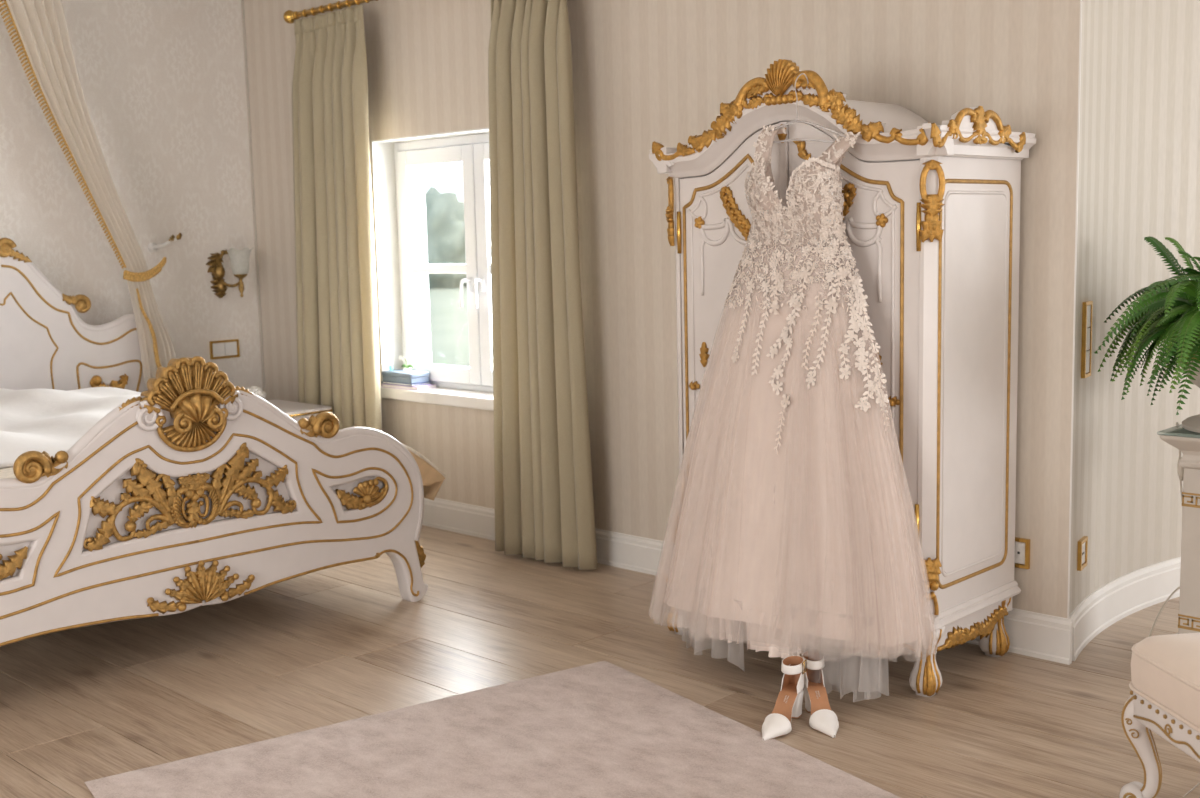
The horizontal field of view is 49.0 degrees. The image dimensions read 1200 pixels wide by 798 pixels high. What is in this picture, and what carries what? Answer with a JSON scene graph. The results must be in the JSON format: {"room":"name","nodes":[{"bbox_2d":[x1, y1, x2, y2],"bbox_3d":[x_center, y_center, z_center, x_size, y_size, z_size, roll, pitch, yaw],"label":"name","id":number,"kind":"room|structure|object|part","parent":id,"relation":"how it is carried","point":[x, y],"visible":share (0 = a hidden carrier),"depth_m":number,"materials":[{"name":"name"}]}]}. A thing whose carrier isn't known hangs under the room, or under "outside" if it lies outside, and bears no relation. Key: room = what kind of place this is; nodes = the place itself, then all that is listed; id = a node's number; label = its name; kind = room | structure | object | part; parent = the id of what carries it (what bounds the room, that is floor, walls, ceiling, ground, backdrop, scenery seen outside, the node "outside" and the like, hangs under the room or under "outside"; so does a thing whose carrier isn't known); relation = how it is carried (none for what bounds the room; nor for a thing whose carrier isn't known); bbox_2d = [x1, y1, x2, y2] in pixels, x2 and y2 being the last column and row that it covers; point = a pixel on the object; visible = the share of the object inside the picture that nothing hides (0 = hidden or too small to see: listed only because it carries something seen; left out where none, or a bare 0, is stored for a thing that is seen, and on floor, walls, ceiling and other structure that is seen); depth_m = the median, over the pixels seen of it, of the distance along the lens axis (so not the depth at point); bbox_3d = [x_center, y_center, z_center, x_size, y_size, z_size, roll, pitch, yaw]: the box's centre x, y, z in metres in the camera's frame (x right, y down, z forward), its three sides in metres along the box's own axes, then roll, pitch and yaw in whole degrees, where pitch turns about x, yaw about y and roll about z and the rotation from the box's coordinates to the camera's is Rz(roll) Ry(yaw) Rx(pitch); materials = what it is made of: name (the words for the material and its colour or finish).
{"room":"bedroom","nodes":[
{"label":"bedroom","id":0,"kind":"room"},
{"bbox_2d":[0,0,262,390],"bbox_3d":[-4.595,-0.572,5.456,0.340,3.000,7.000,5,10,44],"label":"wall","id":1,"kind":"structure","parent":0,"point":[163,82],"depth_m":7.32,"materials":[{"name":"paint"}]},
{"bbox_2d":[148,233,181,251],"bbox_3d":[-2.428,-0.874,7.358,0.188,0.106,0.071,-4,7,-17],"label":"hook","id":2,"kind":"object","parent":1,"relation":"attached to","point":[152,247],"visible":1,"depth_m":7.35,"materials":[{"name":"white metal"}]},
{"bbox_3d":[-2.437,-0.863,7.355,0.169,0.085,0.069,-3,7,-12],"label":"arm","id":3,"kind":"part","parent":2,"relation":"part of","materials":[{"name":"white paint"}]},
{"bbox_2d":[209,339,239,358],"bbox_3d":[-2.200,-0.292,7.721,0.014,0.105,0.185,5,10,44],"label":"light switch","id":4,"kind":"object","parent":1,"relation":"attached to","point":[229,347],"visible":1,"depth_m":7.72,"materials":[{"name":"gold metal"}]},
{"bbox_2d":[206,248,252,297],"bbox_3d":[-2.125,-0.730,7.631,0.257,0.288,0.160,1,8,22],"label":"wall sconce","id":5,"kind":"object","parent":1,"relation":"attached to","point":[239,259],"visible":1,"depth_m":7.61,"materials":[{"name":"gold metal"}]},
{"bbox_3d":[-2.137,-0.672,7.633,0.142,0.051,0.021,0,7,13],"label":"arm","id":6,"kind":"part","parent":5,"relation":"part of","materials":[{"name":"gold metal"}]},
{"bbox_3d":[-2.078,-0.794,7.604,0.161,0.156,0.148,6,10,44],"label":"lamp shade","id":7,"kind":"part","parent":5,"relation":"part of","materials":[{"name":"white glass"}]},
{"bbox_2d":[0,525,1199,797],"bbox_3d":[-0.050,1.130,3.311,9.800,0.060,9.900,5,10,44],"label":"floor","id":8,"kind":"structure","parent":0,"point":[337,644],"depth_m":4.52,"materials":[{"name":"brown wood"}]},
{"bbox_2d":[0,238,427,646],"bbox_3d":[-2.357,-0.040,5.552,2.651,1.826,2.347,5,10,44],"label":"bed","id":9,"kind":"object","parent":8,"relation":"on","point":[195,490],"visible":0.98,"depth_m":4.79,"materials":[{"name":"white paint"}]},
{"bbox_3d":[-1.974,0.525,4.258,0.029,0.121,0.273,6,10,44],"label":"panel","id":10,"kind":"part","parent":9,"relation":"part of","materials":[{"name":"white paint"}]},
{"bbox_3d":[-3.279,-0.146,6.435,0.080,1.350,2.303,6,10,44],"label":"headboard","id":11,"kind":"part","parent":9,"relation":"part of","materials":[{"name":"white paint"}]},
{"bbox_2d":[0,0,176,387],"bbox_3d":[-2.615,-1.025,6.802,0.128,2.037,0.843,5,10,44],"label":"drape","id":12,"kind":"object","parent":9,"relation":"hanging from","point":[39,27],"visible":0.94,"depth_m":6.73,"materials":[{"name":"white fabric"}]},
{"bbox_3d":[-1.481,0.335,4.753,0.027,0.273,0.844,6,10,44],"label":"panel","id":13,"kind":"part","parent":9,"relation":"part of","materials":[{"name":"white paint"}]},
{"bbox_3d":[-1.475,0.469,4.767,0.075,0.970,2.076,6,10,44],"label":"footboard","id":14,"kind":"part","parent":9,"relation":"part of","materials":[{"name":"white paint"}]},
{"bbox_2d":[0,443,445,499],"bbox_3d":[-2.242,0.297,5.751,2.278,0.358,2.186,5,10,44],"label":"bedspread","id":15,"kind":"object","parent":9,"relation":"on","point":[432,476],"visible":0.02,"depth_m":5.69,"materials":[{"name":"beige fabric"}]},
{"bbox_2d":[0,387,141,467],"bbox_3d":[-2.548,0.080,5.656,1.787,0.153,1.857,5,10,44],"label":"duvet","id":16,"kind":"object","parent":15,"relation":"on","point":[51,421],"visible":0.57,"depth_m":5.62,"materials":[{"name":"white fabric"}]},
{"bbox_3d":[-0.981,0.375,5.276,0.029,0.121,0.273,6,10,44],"label":"panel","id":17,"kind":"part","parent":9,"relation":"part of","materials":[{"name":"white paint"}]},
{"bbox_3d":[-0.772,0.651,5.534,0.052,0.170,0.089,6,10,44],"label":"leg","id":18,"kind":"part","parent":9,"relation":"part of","materials":[{"name":"gold metal"}]},
{"bbox_2d":[267,400,331,421],"bbox_3d":[-1.753,0.349,7.130,0.574,0.620,0.407,5,10,44],"label":"nightstand","id":19,"kind":"object","parent":8,"relation":"on","point":[295,410],"visible":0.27,"depth_m":7.00,"materials":[{"name":"white paint"}]},
{"bbox_2d":[246,386,265,397],"bbox_3d":[-1.864,-0.014,7.086,0.114,0.114,0.125,1,8,20],"label":"glass ornament","id":20,"kind":"object","parent":19,"relation":"on","point":[258,391],"visible":0.5,"depth_m":7.06,"materials":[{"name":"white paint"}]},
{"bbox_2d":[85,661,900,797],"bbox_3d":[-0.005,1.119,3.112,1.760,0.007,2.600,-6,8,-33],"label":"rug","id":21,"kind":"object","parent":8,"relation":"on","point":[602,729],"visible":0.99,"depth_m":3.81,"materials":[{"name":"beige carpet"}]},
{"bbox_2d":[762,656,806,740],"bbox_3d":[0.552,0.905,3.997,0.089,0.184,0.280,2,8,26],"label":"shoe","id":22,"kind":"object","parent":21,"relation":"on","point":[788,705],"visible":1,"depth_m":4.04,"materials":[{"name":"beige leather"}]},
{"bbox_2d":[800,651,838,737],"bbox_3d":[0.672,0.901,4.036,0.091,0.184,0.280,-2,7,-9],"label":"shoe","id":23,"kind":"object","parent":8,"relation":"on","point":[823,719],"visible":0.91,"depth_m":4.08,"materials":[{"name":"beige leather"}]},
{"bbox_2d":[649,59,1035,696],"bbox_3d":[0.817,-0.124,4.646,1.186,2.056,0.672,5,10,44],"label":"wardrobe","id":24,"kind":"object","parent":8,"relation":"on","point":[931,211],"visible":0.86,"depth_m":4.28,"materials":[{"name":"white paint"}]},
{"bbox_3d":[0.422,-0.890,4.955,0.084,0.088,0.620,6,10,44],"label":"cornice","id":25,"kind":"part","parent":24,"relation":"part of","materials":[{"name":"white paint"}]},
{"bbox_3d":[0.313,0.772,4.959,0.104,0.226,0.104,6,10,44],"label":"leg","id":26,"kind":"part","parent":24,"relation":"part of","materials":[{"name":"white wood"}]},
{"bbox_3d":[0.373,-0.160,4.739,0.050,0.090,0.016,6,10,44],"label":"key plate","id":27,"kind":"part","parent":24,"relation":"part of","materials":[{"name":"gold metal"}]},
{"bbox_3d":[0.470,-0.164,4.670,0.446,1.567,0.028,6,10,44],"label":"door","id":28,"kind":"part","parent":24,"relation":"part of","materials":[{"name":"white paint"}]},
{"bbox_3d":[0.625,-0.887,4.375,1.170,0.254,0.084,6,10,44],"label":"cornice","id":29,"kind":"part","parent":24,"relation":"part of","materials":[{"name":"white paint"}]},
{"bbox_3d":[0.668,0.678,4.577,1.110,0.046,0.046,6,10,44],"label":"moulding","id":30,"kind":"part","parent":24,"relation":"part of","materials":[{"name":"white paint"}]},
{"bbox_3d":[0.833,-0.129,4.321,0.496,1.567,0.028,6,10,44],"label":"door","id":31,"kind":"part","parent":24,"relation":"part of","materials":[{"name":"white paint"}]},
{"bbox_3d":[0.887,-0.116,4.244,0.050,0.090,0.016,6,10,44],"label":"key plate","id":32,"kind":"part","parent":24,"relation":"part of","materials":[{"name":"gold metal"}]},
{"bbox_3d":[1.051,0.843,4.249,0.104,0.226,0.104,6,10,44],"label":"leg","id":33,"kind":"part","parent":24,"relation":"part of","materials":[{"name":"white paint"}]},
{"bbox_3d":[1.248,0.686,4.403,0.046,0.046,0.590,6,10,44],"label":"moulding","id":34,"kind":"part","parent":24,"relation":"part of","materials":[{"name":"white paint"}]},
{"bbox_3d":[1.225,-0.056,4.310,0.007,1.215,0.391,6,10,44],"label":"panel","id":35,"kind":"part","parent":24,"relation":"part of","materials":[{"name":"white paint"}]},
{"bbox_3d":[1.209,-0.814,4.199,0.084,0.088,0.620,6,10,44],"label":"cornice","id":36,"kind":"part","parent":24,"relation":"part of","materials":[{"name":"white paint"}]},
{"bbox_3d":[1.383,0.788,4.623,0.104,0.226,0.104,6,10,44],"label":"leg","id":37,"kind":"part","parent":24,"relation":"part of","materials":[{"name":"white paint"}]},
{"bbox_2d":[1119,632,1199,797],"bbox_3d":[1.591,0.840,3.115,0.459,0.489,0.619,-2,7,-8],"label":"stool","id":38,"kind":"object","parent":8,"relation":"on","point":[1164,699],"visible":1,"depth_m":3.21,"materials":[{"name":"beige fabric"}]},
{"bbox_3d":[1.381,0.895,3.357,0.100,0.329,0.082,6,10,44],"label":"leg","id":39,"kind":"part","parent":38,"relation":"part of","materials":[{"name":"white paint"}]},
{"bbox_3d":[1.587,0.676,3.095,0.444,0.158,0.606,-2,7,-8],"label":"seat","id":40,"kind":"part","parent":38,"relation":"part of","materials":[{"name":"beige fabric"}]},
{"bbox_3d":[1.590,0.790,3.109,0.433,0.077,0.591,-2,7,-8],"label":"seat frame","id":41,"kind":"part","parent":38,"relation":"part of","materials":[{"name":"white paint"}]},
{"bbox_2d":[1159,428,1199,633],"bbox_3d":[2.116,0.506,4.330,0.424,0.823,0.424,5,10,44],"label":"pedestal","id":42,"kind":"object","parent":8,"relation":"on","point":[1187,442],"visible":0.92,"depth_m":4.30,"materials":[{"name":"beige paint"}]},
{"bbox_2d":[1148,422,1183,636],"bbox_3d":[1.953,0.480,4.533,0.129,0.834,0.170,5,10,44],"label":"cable","id":43,"kind":"object","parent":42,"relation":"hanging from","point":[1180,470],"visible":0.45,"depth_m":4.50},
{"bbox_2d":[1177,457,1183,480],"bbox_3d":[1.980,0.239,4.492,0.021,0.082,0.028,6,10,44],"label":"switch","id":44,"kind":"object","parent":43,"relation":"attached to","point":[1180,470],"depth_m":4.49,"materials":[{"name":"white plastic"}]},
{"bbox_2d":[1177,349,1199,432],"bbox_3d":[2.103,-0.052,4.261,0.480,0.300,0.480,5,10,44],"label":"urn","id":45,"kind":"object","parent":42,"relation":"on","point":[1192,423],"visible":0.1,"depth_m":4.26,"materials":[{"name":"beige paint"}]},
{"bbox_2d":[1094,236,1199,414],"bbox_3d":[2.089,-0.278,4.259,1.008,0.712,1.002,-5,8,-24],"label":"fern","id":46,"kind":"object","parent":45,"relation":"in","point":[1169,310],"visible":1,"depth_m":4.18,"materials":[{"name":"plant"}]},
{"bbox_2d":[244,0,1199,617],"bbox_3d":[2.235,-0.770,5.745,9.738,3.000,2.938,5,10,44],"label":"wall","id":47,"kind":"structure","parent":0,"point":[645,72],"depth_m":5.12,"materials":[{"name":"paint"}]},
{"bbox_2d":[241,0,265,399],"bbox_3d":[-2.044,-1.005,7.812,0.012,2.845,0.012,5,10,44],"label":"trim","id":48,"kind":"structure","parent":47,"relation":"attached to","point":[242,1],"depth_m":7.78,"materials":[{"name":"beige paint"}]},
{"bbox_2d":[283,0,377,23],"bbox_3d":[-0.775,-1.972,6.310,2.424,0.084,0.188,5,10,44],"label":"curtain rod","id":49,"kind":"object","parent":47,"relation":"attached to","point":[289,16],"visible":0.8,"depth_m":6.87,"materials":[{"name":"gold metal"}]},
{"bbox_2d":[292,5,381,430],"bbox_3d":[-1.433,-0.689,7.043,0.804,2.650,0.131,5,10,44],"label":"curtain","id":50,"kind":"object","parent":49,"relation":"hanging from","point":[338,362],"visible":0.73,"depth_m":6.91,"materials":[{"name":"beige fabric"}]},
{"bbox_2d":[488,0,597,569],"bbox_3d":[-0.284,-0.578,5.944,0.654,2.653,0.144,5,10,42],"label":"curtain","id":51,"kind":"object","parent":49,"relation":"hanging from","point":[544,500],"visible":1,"depth_m":5.88,"materials":[{"name":"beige fabric"}]},
{"bbox_2d":[371,128,493,410],"bbox_3d":[-0.602,-0.656,6.680,1.400,1.365,0.375,5,10,44],"label":"window","id":52,"kind":"structure","parent":47,"relation":"in","point":[403,268],"depth_m":6.97,"materials":[{"name":"white paint"}]},
{"bbox_2d":[381,384,436,389],"bbox_3d":[-1.018,-0.071,7.023,0.290,0.018,0.137,5,9,41],"label":"book","id":53,"kind":"object","parent":52,"relation":"on","point":[428,386],"visible":0.66,"depth_m":6.95,"materials":[{"name":"paper"}]},
{"bbox_2d":[382,381,430,385],"bbox_3d":[-1.036,-0.088,7.038,0.260,0.012,0.128,5,10,44],"label":"book","id":54,"kind":"object","parent":53,"relation":"on","point":[383,382],"visible":0.57,"depth_m":6.97,"materials":[{"name":"paper"}]},
{"bbox_2d":[382,369,428,383],"bbox_3d":[-1.038,-0.121,7.033,0.256,0.054,0.126,5,10,44],"label":"book","id":55,"kind":"object","parent":54,"relation":"on","point":[399,375],"visible":1,"depth_m":6.97,"materials":[{"name":"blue paper"}]},
{"bbox_3d":[-1.038,-0.135,7.031,0.256,0.024,0.126,6,10,44],"label":"lid","id":56,"kind":"part","parent":55,"relation":"part of","materials":[{"name":"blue paper"}]},
{"bbox_2d":[399,355,413,371],"bbox_3d":[-1.027,-0.192,7.019,0.105,0.090,0.041,5,10,44],"label":"orchid","id":57,"kind":"object","parent":55,"relation":"on","point":[407,368],"visible":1,"depth_m":7.01,"materials":[{"name":"white plant"}]},
{"bbox_3d":[-0.649,0.001,6.697,1.400,0.060,0.195,6,10,44],"label":"sill","id":58,"kind":"part","parent":52,"relation":"part of","materials":[{"name":"white paint"}]},
{"bbox_3d":[-0.822,-0.696,6.900,0.618,1.214,0.078,6,10,44],"label":"sash","id":59,"kind":"part","parent":52,"relation":"part of","materials":[{"name":"white plastic"}]},
{"bbox_3d":[-0.680,-0.541,6.682,0.073,0.150,0.029,-7,9,-39],"label":"handle","id":60,"kind":"part","parent":52,"relation":"part of","materials":[{"name":"white plastic"}]},
{"bbox_3d":[-0.609,-0.534,6.614,0.029,0.150,0.073,4,9,37],"label":"handle","id":61,"kind":"part","parent":52,"relation":"part of","materials":[{"name":"white plastic"}]},
{"bbox_3d":[-0.372,-0.653,6.468,0.618,1.214,0.078,6,10,44],"label":"sash","id":62,"kind":"part","parent":52,"relation":"part of","materials":[{"name":"white plastic"}]},
{"bbox_2d":[422,498,1072,664],"bbox_3d":[-0.203,0.658,6.255,5.045,0.155,0.022,5,10,44],"label":"baseboard","id":63,"kind":"structure","parent":47,"relation":"attached to","point":[1032,634],"depth_m":5.86,"materials":[{"name":"white paint"}]},
{"bbox_2d":[1015,537,1029,568],"bbox_3d":[1.461,0.538,4.621,0.095,0.105,0.014,5,10,44],"label":"wall socket","id":64,"kind":"object","parent":47,"relation":"attached to","point":[1022,545],"visible":0.67,"depth_m":4.60,"materials":[{"name":"gold metal"}]},
{"bbox_2d":[1067,0,1081,618],"bbox_3d":[1.573,-0.658,4.345,0.006,2.845,0.004,5,10,44],"label":"trim","id":65,"kind":"structure","parent":47,"relation":"attached to","point":[1080,29],"depth_m":4.39,"materials":[{"name":"white paint"}]},
{"bbox_2d":[1077,536,1087,570],"bbox_3d":[1.708,0.546,4.665,0.014,0.105,0.095,3,8,33],"label":"wall socket","id":66,"kind":"object","parent":47,"relation":"attached to","point":[1082,550],"visible":1,"depth_m":4.65,"materials":[{"name":"gold metal"}]},
{"bbox_2d":[1082,543,1084,563],"bbox_3d":[1.706,0.546,4.666,0.009,0.078,0.068,3,8,33],"label":"socket","id":67,"kind":"object","parent":66,"relation":"attached to","point":[1083,544],"depth_m":4.67,"materials":[{"name":"plastic"}]},
{"bbox_2d":[1081,301,1092,377],"bbox_3d":[1.670,-0.205,4.540,0.014,0.265,0.154,3,8,33],"label":"light switch","id":68,"kind":"object","parent":47,"relation":"attached to","point":[1087,306],"visible":1,"depth_m":4.53,"materials":[{"name":"gold metal"}]},
{"bbox_2d":[1069,557,1180,660],"bbox_3d":[3.011,0.706,5.258,3.069,0.155,0.673,-3,7,-15],"label":"baseboard","id":69,"kind":"structure","parent":47,"relation":"attached to","point":[1130,593],"depth_m":5.03,"materials":[{"name":"white paint"}]},
{"bbox_2d":[780,671,803,693],"bbox_3d":[0.600,0.862,4.080,0.061,0.074,0.080,3,8,30],"label":"heels","id":70,"kind":"structure","parent":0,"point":[800,687],"depth_m":4.06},
{"bbox_2d":[804,671,824,687],"bbox_3d":[0.666,0.857,4.131,0.061,0.074,0.080,-2,7,-6],"label":"heels","id":71,"kind":"structure","parent":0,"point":[805,679],"depth_m":4.11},
{"label":"outside","id":72,"kind":"structure","parent":0,"visible":0},
{"bbox_2d":[429,287,469,366],"bbox_3d":[18.253,-9.129,85.992,200.000,0.050,138.800,5,10,44],"label":"lawn","id":73,"kind":"structure","parent":72,"point":[448,320],"depth_m":29.70,"materials":[{"name":"green plant"}]},
{"bbox_2d":[425,186,466,288],"bbox_3d":[-6.842,-6.305,53.749,4.500,4.700,3.959,5,10,44],"label":"tree","id":74,"kind":"object","parent":73,"relation":"on","point":[445,228],"visible":0.32,"depth_m":52.38,"materials":[{"name":"green plant"}]},
{"bbox_3d":[0.651,-0.933,4.250,0.346,0.229,0.049,5,10,44],"label":"hanger","id":75,"kind":"object","parent":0,"visible":0},
{"bbox_2d":[664,125,923,657],"bbox_3d":[0.581,0.019,4.264,1.129,1.813,0.374,5,9,40],"label":"dress","id":76,"kind":"object","parent":75,"relation":"hanging from","point":[792,522],"visible":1,"depth_m":4.19,"materials":[{"name":"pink fabric"}]}
]}

